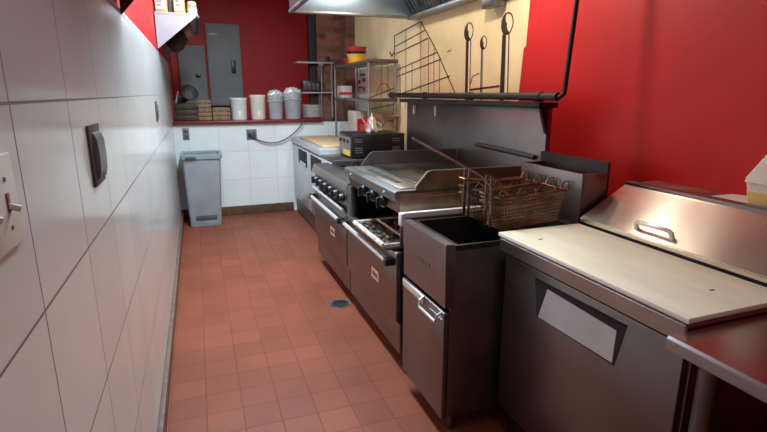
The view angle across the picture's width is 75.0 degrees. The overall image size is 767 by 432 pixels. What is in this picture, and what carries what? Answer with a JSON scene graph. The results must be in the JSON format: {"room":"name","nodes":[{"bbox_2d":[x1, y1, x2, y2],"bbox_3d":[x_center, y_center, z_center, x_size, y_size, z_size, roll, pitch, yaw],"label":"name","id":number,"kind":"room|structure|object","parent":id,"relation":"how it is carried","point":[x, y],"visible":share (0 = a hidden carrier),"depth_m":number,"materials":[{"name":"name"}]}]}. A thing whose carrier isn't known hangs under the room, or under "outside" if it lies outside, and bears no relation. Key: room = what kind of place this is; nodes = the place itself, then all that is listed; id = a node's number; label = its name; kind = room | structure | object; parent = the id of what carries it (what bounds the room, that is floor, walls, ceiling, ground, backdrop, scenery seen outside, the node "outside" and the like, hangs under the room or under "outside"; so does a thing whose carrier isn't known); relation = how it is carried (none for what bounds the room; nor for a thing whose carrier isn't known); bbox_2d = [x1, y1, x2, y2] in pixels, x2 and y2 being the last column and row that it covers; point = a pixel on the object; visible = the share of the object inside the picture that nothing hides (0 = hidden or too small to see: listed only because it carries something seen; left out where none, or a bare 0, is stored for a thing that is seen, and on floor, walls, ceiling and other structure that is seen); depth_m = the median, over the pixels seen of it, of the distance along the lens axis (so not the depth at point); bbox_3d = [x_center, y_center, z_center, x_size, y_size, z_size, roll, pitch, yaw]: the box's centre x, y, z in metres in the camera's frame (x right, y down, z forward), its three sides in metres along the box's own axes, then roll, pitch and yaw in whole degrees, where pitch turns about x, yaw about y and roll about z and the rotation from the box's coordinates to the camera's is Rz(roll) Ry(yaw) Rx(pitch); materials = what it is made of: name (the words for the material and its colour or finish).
{"room":"commercial kitchen","nodes":[
{"label":"commercial kitchen","id":0,"kind":"room"},
{"bbox_2d":[113,0,175,118],"bbox_3d":[-1.200,-0.532,2.268,0.112,2.850,10.200,-5,15,-20],"label":"wall","id":1,"kind":"structure","parent":0,"point":[140,12],"depth_m":3.43,"materials":[{"name":"red paint"}]},
{"bbox_2d":[0,152,24,258],"bbox_3d":[-0.505,-0.011,0.661,0.020,0.130,0.158,-5,15,-20],"label":"light switch","id":2,"kind":"object","parent":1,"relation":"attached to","point":[11,228],"visible":1,"depth_m":0.69,"materials":[{"name":"beige plastic"}]},
{"bbox_2d":[0,0,181,431],"bbox_3d":[-1.040,0.045,2.141,0.008,1.790,9.400,-5,15,-20],"label":"wall","id":3,"kind":"structure","parent":1,"relation":"attached to","point":[86,294],"depth_m":1.14,"materials":[{"name":"white tile"}]},
{"bbox_2d":[155,101,158,120],"bbox_3d":[-1.557,-0.721,3.441,0.016,0.133,0.110,-5,15,-20],"label":"outlet cover","id":4,"kind":"object","parent":3,"relation":"attached to","point":[156,104],"visible":1,"depth_m":3.40,"materials":[{"name":"silver metal"}]},
{"bbox_2d":[86,122,107,187],"bbox_3d":[-0.754,-0.165,1.325,0.019,0.157,0.146,-5,15,-20],"label":"outlet cover","id":5,"kind":"object","parent":1,"relation":"attached to","point":[96,144],"visible":1,"depth_m":1.29,"materials":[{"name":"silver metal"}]},
{"bbox_2d":[119,0,133,14],"bbox_3d":[-0.705,-0.851,1.427,0.292,0.339,1.470,-5,15,-20],"label":"wall shelf","id":6,"kind":"object","parent":1,"relation":"attached to","point":[124,4],"visible":1,"depth_m":2.07,"materials":[{"name":"paint"}]},
{"bbox_2d":[157,212,183,431],"bbox_3d":[-0.889,0.960,1.985,0.022,0.088,8.600,-5,15,-20],"label":"baseboard","id":7,"kind":"structure","parent":1,"relation":"attached to","point":[163,415],"depth_m":2.79,"materials":[{"name":"grey tile"}]},
{"bbox_2d":[154,11,198,57],"bbox_3d":[-1.964,-1.715,4.842,0.350,0.292,1.350,-5,15,-20],"label":"wall shelf","id":8,"kind":"object","parent":1,"relation":"attached to","point":[168,24],"visible":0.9,"depth_m":4.20,"materials":[{"name":"white paint"}]},
{"bbox_2d":[154,0,167,11],"bbox_3d":[-1.897,-1.850,4.256,0.098,0.250,0.103,-5,15,-20],"label":"carton","id":9,"kind":"object","parent":8,"relation":"on","point":[160,5],"visible":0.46,"depth_m":4.23,"materials":[{"name":"white cardboard"}]},
{"bbox_2d":[168,0,173,11],"bbox_3d":[-1.865,-1.855,4.379,0.042,0.200,0.042,-5,15,-20],"label":"sauce bottle","id":10,"kind":"object","parent":8,"relation":"on","point":[170,2],"visible":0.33,"depth_m":4.37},
{"bbox_2d":[166,29,187,53],"bbox_3d":[-2.062,-1.744,4.955,0.239,0.260,0.235,10,17,35],"label":"pans","id":11,"kind":"object","parent":8,"relation":"hanging from","point":[177,43],"visible":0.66,"depth_m":4.89,"materials":[{"name":"black metal"}]},
{"bbox_2d":[173,0,185,12],"bbox_3d":[-1.774,-1.888,4.327,0.092,0.290,0.103,-5,15,-20],"label":"carton","id":12,"kind":"object","parent":8,"relation":"on","point":[179,5],"visible":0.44,"depth_m":4.30,"materials":[{"name":"white cardboard"}]},
{"bbox_2d":[182,24,193,38],"bbox_3d":[-1.854,-1.754,4.737,0.107,0.155,0.100,-5,15,-20],"label":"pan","id":13,"kind":"object","parent":8,"relation":"on","point":[188,29],"visible":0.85,"depth_m":4.71,"materials":[{"name":"brown metal"}]},
{"bbox_2d":[187,1,196,13],"bbox_3d":[-1.679,-1.816,4.381,0.086,0.124,0.086,-5,15,-20],"label":"spice jar","id":14,"kind":"object","parent":8,"relation":"on","point":[191,5],"visible":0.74,"depth_m":4.35,"materials":[{"name":"white plastic"}]},
{"bbox_2d":[187,5,196,13],"bbox_3d":[-1.679,-1.800,4.386,0.084,0.090,0.084,-5,15,-19],"label":"label","id":15,"kind":"object","parent":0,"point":[190,8],"depth_m":4.35,"materials":[{"name":"white paper"}]},
{"bbox_2d":[167,0,308,118],"bbox_3d":[-1.861,-1.759,7.255,2.362,2.850,0.100,-5,15,-20],"label":"wall","id":16,"kind":"structure","parent":0,"point":[272,38],"depth_m":7.10,"materials":[{"name":"red paint"}]},
{"bbox_2d":[178,45,207,106],"bbox_3d":[-2.594,-1.899,6.819,0.343,0.810,0.122,-5,15,-20],"label":"electrical panel","id":17,"kind":"object","parent":16,"relation":"attached to","point":[191,60],"visible":0.6,"depth_m":6.76,"materials":[{"name":"grey paint"}]},
{"bbox_2d":[205,23,243,105],"bbox_3d":[-2.196,-2.084,6.924,0.440,1.080,0.122,-5,15,-20],"label":"electrical panel","id":18,"kind":"object","parent":16,"relation":"attached to","point":[222,40],"visible":0.86,"depth_m":6.88,"materials":[{"name":"grey paint"}]},
{"bbox_2d":[173,121,347,209],"bbox_3d":[-1.390,-0.602,6.215,2.162,1.100,0.120,-5,15,-20],"label":"wall partition","id":19,"kind":"structure","parent":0,"point":[253,172],"depth_m":6.07,"materials":[{"name":"white tile"}]},
{"bbox_2d":[182,128,189,139],"bbox_3d":[-2.265,-0.939,5.731,0.070,0.135,0.010,-5,15,-20],"label":"wall outlet","id":20,"kind":"object","parent":19,"relation":"attached to","point":[185,131],"visible":1,"depth_m":5.73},
{"bbox_2d":[182,202,293,218],"bbox_3d":[-1.760,-0.072,6.132,1.321,0.110,0.015,-5,15,-20],"label":"baseboard","id":21,"kind":"structure","parent":19,"relation":"attached to","point":[286,206],"depth_m":6.18,"materials":[{"name":"brown stone"}]},
{"bbox_2d":[246,129,256,139],"bbox_3d":[-1.578,-0.975,5.981,0.120,0.125,0.010,-5,15,-20],"label":"wall outlet","id":22,"kind":"object","parent":19,"relation":"attached to","point":[253,132],"visible":1,"depth_m":5.98,"materials":[{"name":"silver metal"}]},
{"bbox_2d":[248,117,304,143],"bbox_3d":[-1.280,-1.032,6.041,0.685,0.308,0.038,-4,14,-17],"label":"power cord","id":23,"kind":"object","parent":19,"relation":"attached to","point":[249,134],"visible":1,"depth_m":6.07,"materials":[{"name":"black plastic"}]},
{"bbox_2d":[306,14,317,104],"bbox_3d":[-0.898,-1.549,6.403,0.093,2.850,0.110,-5,15,-20],"label":"trim","id":24,"kind":"structure","parent":19,"relation":"attached to","point":[310,18],"depth_m":6.24,"materials":[{"name":"paint"}]},
{"bbox_2d":[315,14,343,120],"bbox_3d":[-0.686,-2.128,6.453,0.430,1.750,0.505,-5,15,-20],"label":"wall pier","id":25,"kind":"object","parent":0,"point":[329,37],"visible":0.46,"depth_m":6.30,"materials":[{"name":"brick"}]},
{"bbox_2d":[293,61,333,117],"bbox_3d":[-0.883,-1.599,6.375,0.460,0.690,0.250,-5,15,-20],"label":"shelf","id":26,"kind":"object","parent":25,"relation":"attached to","point":[297,62],"visible":0.89,"depth_m":6.29,"materials":[{"name":"grey metal"}]},
{"bbox_2d":[300,81,320,91],"bbox_3d":[-0.929,-1.645,6.344,0.220,0.136,0.213,-5,15,-20],"label":"storage box","id":27,"kind":"object","parent":26,"relation":"on","point":[305,86],"visible":0.98,"depth_m":6.25,"materials":[{"name":"black plastic"}]},
{"bbox_2d":[304,83,318,89],"bbox_3d":[-0.896,-1.619,6.248,0.185,0.080,0.004,-5,15,-19],"label":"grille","id":28,"kind":"object","parent":27,"relation":"attached to","point":[307,86],"depth_m":6.25,"materials":[{"name":"metal"}]},
{"bbox_2d":[167,210,506,431],"bbox_3d":[-0.125,0.806,3.003,2.362,0.100,10.200,-5,15,-20],"label":"floor","id":29,"kind":"structure","parent":0,"point":[260,345],"depth_m":2.90,"materials":[{"name":"tile"}]},
{"bbox_2d":[180,150,221,226],"bbox_3d":[-2.040,-0.319,5.685,0.431,0.803,0.470,-5,15,-20],"label":"trash bin","id":30,"kind":"object","parent":29,"relation":"on","point":[202,169],"visible":1,"depth_m":5.51,"materials":[{"name":"grey plastic"}]},
{"bbox_2d":[291,135,365,229],"bbox_3d":[-0.403,-0.327,5.443,0.810,0.935,1.990,-5,15,-20],"label":"fridge","id":31,"kind":"object","parent":29,"relation":"on","point":[306,153],"visible":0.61,"depth_m":5.43,"materials":[{"name":"white metal"}]},
{"bbox_2d":[291,135,340,155],"bbox_3d":[-0.486,-0.803,5.558,0.810,0.065,1.510,-5,15,-19],"label":"countertop","id":32,"kind":"structure","parent":31,"relation":"on","point":[312,147],"depth_m":5.05,"materials":[{"name":"white metal"}]},
{"bbox_2d":[300,135,339,147],"bbox_3d":[-0.604,-0.814,5.423,0.380,0.020,1.230,-5,15,-20],"label":"cutting board","id":33,"kind":"object","parent":31,"relation":"on","point":[325,141],"visible":0.71,"depth_m":5.37,"materials":[{"name":"brown wood"}]},
{"bbox_2d":[321,154,365,162],"bbox_3d":[-0.139,-0.551,4.659,0.800,0.025,0.480,-5,15,-19],"label":"countertop","id":34,"kind":"structure","parent":31,"relation":"on","point":[334,158],"depth_m":4.44,"materials":[{"name":"metal"}]},
{"bbox_2d":[348,110,367,130],"bbox_3d":[-0.288,-1.006,5.565,0.140,0.324,0.302,-5,15,-20],"label":"carton","id":35,"kind":"object","parent":31,"relation":"on","point":[355,117],"visible":0.49,"depth_m":5.42,"materials":[{"name":"white cardboard"}]},
{"bbox_2d":[360,118,367,130],"bbox_3d":[-0.163,-0.882,5.205,0.161,0.274,0.200,-5,15,-20],"label":"snack bag","id":36,"kind":"object","parent":31,"relation":"on","point":[363,125],"visible":0.29,"depth_m":5.14,"materials":[{"name":"red plastic"}]},
{"bbox_2d":[333,59,397,136],"bbox_3d":[-0.230,-1.240,5.456,0.317,0.829,1.295,-5,15,-20],"label":"wire rack","id":37,"kind":"object","parent":31,"relation":"on","point":[368,63],"visible":0.76,"depth_m":4.95,"materials":[{"name":"grey metal"}]},
{"bbox_2d":[337,86,351,97],"bbox_3d":[-0.456,-1.447,5.832,0.128,0.136,0.202,-5,15,-20],"label":"carton","id":38,"kind":"object","parent":37,"relation":"on","point":[342,91],"visible":1,"depth_m":5.75,"materials":[{"name":"white cardboard"}]},
{"bbox_2d":[334,98,366,100],"bbox_3d":[-0.230,-1.273,5.456,0.300,0.022,1.280,-5,15,-19],"label":"shelf","id":39,"kind":"object","parent":37,"relation":"attached to","point":[352,99],"depth_m":5.28,"materials":[{"name":"silver metal"}]},
{"bbox_2d":[346,46,366,62],"bbox_3d":[-0.288,-1.718,5.347,0.223,0.168,0.221,-5,15,-20],"label":"plastic tub","id":40,"kind":"object","parent":37,"relation":"on","point":[352,58],"depth_m":5.27,"materials":[{"name":"yellow plastic"}]},
{"bbox_2d":[333,60,390,68],"bbox_3d":[-0.232,-1.625,5.369,0.305,0.022,1.280,-5,15,-19],"label":"shelf","id":41,"kind":"object","parent":37,"relation":"attached to","point":[360,64],"depth_m":5.15,"materials":[{"name":"grey metal"}]},
{"bbox_2d":[339,130,403,158],"bbox_3d":[-0.122,-0.667,4.630,0.518,0.216,0.413,-5,15,-20],"label":"toaster oven","id":42,"kind":"object","parent":31,"relation":"on","point":[354,144],"visible":0.84,"depth_m":4.45,"materials":[{"name":"black metal"}]},
{"bbox_2d":[365,112,381,132],"bbox_3d":[-0.100,-0.854,4.558,0.133,0.181,0.116,-10,17,-36],"label":"pot","id":43,"kind":"object","parent":42,"relation":"on","point":[372,121],"visible":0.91,"depth_m":4.52,"materials":[{"name":"silver metal"}]},
{"bbox_2d":[367,112,399,130],"bbox_3d":[-0.005,-0.902,5.155,0.180,0.316,0.490,-5,15,-20],"label":"cardboard box","id":44,"kind":"object","parent":31,"relation":"on","point":[389,125],"visible":0.45,"depth_m":5.01,"materials":[{"name":"brown cardboard"}]},
{"bbox_2d":[309,162,361,299],"bbox_3d":[-0.081,0.056,3.998,0.841,0.881,1.038,-5,15,-20],"label":"range","id":45,"kind":"object","parent":29,"relation":"on","point":[330,199],"visible":0.28,"depth_m":3.77,"materials":[{"name":"metal"}]},
{"bbox_2d":[309,189,347,265],"bbox_3d":[-0.077,0.129,4.006,0.841,0.575,0.992,-5,15,-19],"label":"oven","id":46,"kind":"object","parent":45,"relation":"in","point":[332,237],"depth_m":3.82,"materials":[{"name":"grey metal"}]},
{"bbox_2d":[329,299,350,307],"bbox_3d":[-0.307,0.619,3.546,0.156,0.005,0.156,-5,15,-20],"label":"floor drain","id":47,"kind":"object","parent":29,"relation":"on","point":[337,303],"visible":1,"depth_m":3.54,"materials":[{"name":"metal"}]},
{"bbox_2d":[341,148,521,354],"bbox_3d":[0.259,0.182,3.074,0.841,1.078,0.926,-5,15,-20],"label":"range","id":48,"kind":"object","parent":29,"relation":"on","point":[386,183],"visible":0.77,"depth_m":2.80,"materials":[{"name":"metal"}]},
{"bbox_2d":[341,215,408,354],"bbox_3d":[0.257,0.342,3.120,0.841,0.585,0.912,-5,15,-19],"label":"oven","id":49,"kind":"object","parent":48,"relation":"in","point":[377,273],"depth_m":2.86,"materials":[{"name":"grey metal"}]},
{"bbox_2d":[353,216,403,249],"bbox_3d":[0.101,0.082,2.846,0.424,0.038,0.535,-5,15,-20],"label":"cooktop","id":50,"kind":"object","parent":48,"relation":"attached to","point":[386,235],"visible":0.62,"depth_m":2.83,"materials":[{"name":"metal"}]},
{"bbox_2d":[400,98,557,166],"bbox_3d":[0.525,-0.106,3.560,0.140,1.405,1.880,-5,15,-20],"label":"panel","id":51,"kind":"object","parent":29,"relation":"on","point":[520,126],"visible":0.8,"depth_m":3.15,"materials":[{"name":"metal"}]},
{"bbox_2d":[388,0,578,101],"bbox_3d":[0.483,-1.194,3.373,0.097,0.794,2.316,-5,15,-20],"label":"gas pipe","id":52,"kind":"object","parent":51,"relation":"attached to","point":[536,96],"visible":1,"depth_m":2.67,"materials":[{"name":"black metal"}]},
{"bbox_2d":[475,143,535,159],"bbox_3d":[0.700,-0.385,2.933,0.026,0.040,0.601,-5,15,-20],"label":"wall bar","id":53,"kind":"object","parent":51,"relation":"attached to","point":[494,148],"visible":1,"depth_m":2.88,"materials":[{"name":"silver metal"}]},
{"bbox_2d":[402,151,610,428],"bbox_3d":[0.559,0.313,2.364,0.904,1.163,0.464,-5,15,-20],"label":"fryer","id":54,"kind":"object","parent":29,"relation":"on","point":[453,291],"visible":0.6,"depth_m":2.14,"materials":[{"name":"metal"}]},
{"bbox_2d":[398,206,481,243],"bbox_3d":[0.282,0.045,2.455,0.438,0.160,0.040,-5,15,-20],"label":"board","id":55,"kind":"object","parent":54,"relation":"attached to","point":[447,212],"visible":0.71,"depth_m":2.41,"materials":[{"name":"silver metal"}]},
{"bbox_2d":[412,137,569,230],"bbox_3d":[0.450,-0.141,2.090,0.727,0.394,0.173,-5,15,-20],"label":"basket","id":56,"kind":"object","parent":54,"relation":"hanging from","point":[485,194],"visible":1,"depth_m":2.12,"materials":[{"name":"metal"}]},
{"bbox_2d":[459,169,542,220],"bbox_3d":[0.533,-0.113,2.331,0.415,0.224,0.173,-5,15,-20],"label":"basket","id":57,"kind":"object","parent":54,"relation":"hanging from","point":[465,193],"visible":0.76,"depth_m":2.30,"materials":[{"name":"metal"}]},
{"bbox_2d":[497,181,766,431],"bbox_3d":[0.981,0.485,1.832,0.810,1.082,0.839,-5,15,-20],"label":"prep table","id":58,"kind":"object","parent":29,"relation":"on","point":[578,353],"visible":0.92,"depth_m":1.65,"materials":[{"name":"metal"}]},
{"bbox_2d":[498,223,766,323],"bbox_3d":[0.788,0.148,1.675,0.394,0.016,0.843,-5,15,-20],"label":"cutting board","id":59,"kind":"object","parent":58,"relation":"on","point":[688,292],"visible":1,"depth_m":1.53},
{"bbox_2d":[714,194,766,206],"bbox_3d":[1.337,-0.035,1.702,0.128,0.008,0.400,-5,15,-20],"label":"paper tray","id":60,"kind":"object","parent":58,"relation":"on","point":[741,198],"visible":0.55,"depth_m":1.82,"materials":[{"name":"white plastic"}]},
{"bbox_2d":[745,155,766,205],"bbox_3d":[1.327,-0.118,1.675,0.124,0.165,0.157,-5,15,-20],"label":"tub","id":61,"kind":"object","parent":60,"relation":"on","point":[756,191],"depth_m":1.69,"materials":[{"name":"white plastic"}]},
{"bbox_2d":[665,314,766,431],"bbox_3d":[1.315,0.858,0.735,0.780,0.882,1.550,-5,15,-20],"label":"work table","id":62,"kind":"object","parent":29,"relation":"on","point":[735,352],"visible":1,"depth_m":1.18,"materials":[{"name":"metal"}]},
{"bbox_2d":[342,16,355,120],"bbox_3d":[-0.430,-2.069,6.210,0.119,1.749,0.139,-5,15,-20],"label":"wall","id":63,"kind":"structure","parent":0,"point":[348,22],"depth_m":6.20,"materials":[{"name":"brick"}]},
{"bbox_2d":[519,0,766,197],"bbox_3d":[0.937,-0.719,3.028,0.100,2.850,10.200,-5,15,-20],"label":"wall","id":64,"kind":"structure","parent":0,"point":[669,91],"depth_m":2.19,"materials":[{"name":"red paint"}]},
{"bbox_2d":[356,67,367,110],"bbox_3d":[-0.268,-1.530,6.053,0.004,0.540,0.450,-5,15,-20],"label":"notice","id":65,"kind":"object","parent":64,"relation":"attached to","point":[362,72],"visible":0.6,"depth_m":6.00,"materials":[{"name":"white paper"}]},
{"bbox_2d":[355,0,529,149],"bbox_3d":[0.120,-1.507,4.974,0.006,1.650,4.335,-5,15,-20],"label":"wall","id":66,"kind":"structure","parent":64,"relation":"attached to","point":[469,47],"depth_m":3.95,"materials":[{"name":"yellow paint"}]},
{"bbox_3d":[-0.125,-2.058,2.298,2.362,0.100,10.200,-5,15,-20],"label":"ceiling","id":67,"kind":"structure","parent":0,"visible":0},
{"bbox_2d":[289,0,476,20],"bbox_3d":[0.347,-1.674,2.576,1.123,0.780,3.410,-5,15,-20],"label":"exhaust hood","id":68,"kind":"object","parent":67,"relation":"hanging from","point":[415,10],"visible":1,"depth_m":4.16,"materials":[{"name":"metal"}]},
{"bbox_2d":[482,0,504,9],"bbox_3d":[0.700,-1.382,3.203,0.070,0.084,0.180,-5,15,-20],"label":"cup","id":69,"kind":"object","parent":68,"relation":"hanging from","point":[486,4],"visible":1,"depth_m":3.19,"materials":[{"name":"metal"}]},
{"bbox_3d":[-1.748,-0.682,6.543,1.722,1.098,0.040,-5,15,-20],"label":"wall","id":70,"kind":"structure","parent":0,"visible":0},
{"bbox_2d":[173,117,322,124],"bbox_3d":[-1.655,-1.176,6.171,1.725,0.035,0.580,-5,15,-20],"label":"countertop","id":71,"kind":"structure","parent":70,"relation":"on","point":[249,120],"depth_m":5.90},
{"bbox_2d":[174,103,197,120],"bbox_3d":[-2.339,-1.235,5.932,0.240,0.195,0.260,-5,15,-20],"label":"wooden crate","id":72,"kind":"object","parent":71,"relation":"on","point":[183,112],"visible":1,"depth_m":5.82,"materials":[{"name":"brown wood"}]},
{"bbox_2d":[172,97,187,102],"bbox_3d":[-2.396,-1.373,5.909,0.198,0.074,0.198,-5,15,-20],"label":"metal bowl","id":73,"kind":"object","parent":72,"relation":"on","point":[179,99],"visible":0.82,"depth_m":5.84,"materials":[{"name":"metal"}]},
{"bbox_2d":[181,84,198,100],"bbox_3d":[-2.248,-1.438,5.818,0.199,0.187,0.155,-5,15,-20],"label":"metal bowl","id":74,"kind":"object","parent":72,"relation":"on","point":[189,92],"visible":1,"depth_m":5.85,"materials":[{"name":"silver metal"}]},
{"bbox_2d":[197,99,211,120],"bbox_3d":[-2.134,-1.267,5.968,0.145,0.240,0.200,-5,15,-20],"label":"wooden crate","id":75,"kind":"object","parent":71,"relation":"on","point":[204,106],"visible":1,"depth_m":5.88,"materials":[{"name":"brown wood"}]},
{"bbox_2d":[212,107,230,119],"bbox_3d":[-1.960,-1.239,6.041,0.195,0.150,0.200,-5,15,-20],"label":"wooden crate","id":76,"kind":"object","parent":71,"relation":"on","point":[219,113],"visible":1,"depth_m":5.96,"materials":[{"name":"brown wood"}]},
{"bbox_2d":[229,98,246,119],"bbox_3d":[-1.764,-1.309,6.098,0.208,0.258,0.208,-5,15,-20],"label":"tub","id":77,"kind":"object","parent":71,"relation":"on","point":[238,105],"visible":1,"depth_m":6.02,"materials":[{"name":"white plastic"}]},
{"bbox_2d":[249,95,265,118],"bbox_3d":[-1.549,-1.344,6.170,0.195,0.292,0.195,-5,15,-20],"label":"tub","id":78,"kind":"object","parent":71,"relation":"on","point":[257,102],"visible":0.97,"depth_m":6.10,"materials":[{"name":"beige plastic"}]},
{"bbox_2d":[267,89,282,118],"bbox_3d":[-1.347,-1.393,6.232,0.202,0.359,0.205,-5,15,-20],"label":"tub","id":79,"kind":"object","parent":71,"relation":"on","point":[275,97],"visible":0.98,"depth_m":6.17,"materials":[{"name":"plastic"}]},
{"bbox_2d":[283,87,301,118],"bbox_3d":[-1.145,-1.427,6.300,0.236,0.391,0.241,-5,15,-20],"label":"tub","id":80,"kind":"object","parent":71,"relation":"on","point":[292,99],"visible":1,"depth_m":6.22,"materials":[{"name":"plastic"}]},
{"bbox_3d":[-0.916,-1.275,6.458,0.258,0.022,0.258,-5,15,-20],"label":"dinner plate","id":81,"kind":"object","parent":71,"relation":"on","visible":0},
{"bbox_2d":[303,115,320,116],"bbox_3d":[-0.913,-1.294,6.455,0.258,0.022,0.258,-5,15,-20],"label":"dinner plate","id":82,"kind":"object","parent":81,"relation":"on","point":[303,115],"visible":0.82,"depth_m":6.37,"materials":[{"name":"white ceramic"}]},
{"bbox_3d":[-0.914,-1.311,6.450,0.258,0.022,0.258,-5,15,-20],"label":"dinner plate","id":83,"kind":"object","parent":82,"relation":"on","visible":0},
{"bbox_2d":[303,112,320,113],"bbox_3d":[-0.915,-1.329,6.445,0.258,0.022,0.258,-5,15,-20],"label":"dinner plate","id":84,"kind":"object","parent":83,"relation":"on","point":[303,112],"visible":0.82,"depth_m":6.36,"materials":[{"name":"white ceramic"}]},
{"bbox_3d":[-0.915,-1.347,6.441,0.258,0.021,0.258,-5,15,-20],"label":"dinner plate","id":85,"kind":"object","parent":84,"relation":"on","visible":0},
{"bbox_2d":[302,109,320,110],"bbox_3d":[-0.916,-1.365,6.436,0.258,0.022,0.258,-5,15,-20],"label":"dinner plate","id":86,"kind":"object","parent":85,"relation":"on","point":[302,109],"visible":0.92,"depth_m":6.35,"materials":[{"name":"white ceramic"}]},
{"bbox_3d":[-0.915,-1.383,6.432,0.258,0.022,0.258,-5,15,-20],"label":"dinner plate","id":87,"kind":"object","parent":86,"relation":"on","visible":0},
{"bbox_2d":[302,106,320,107],"bbox_3d":[-0.914,-1.401,6.428,0.258,0.022,0.258,-5,15,-20],"label":"dinner plate","id":88,"kind":"object","parent":87,"relation":"on","point":[302,106],"visible":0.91,"depth_m":6.34,"materials":[{"name":"white ceramic"}]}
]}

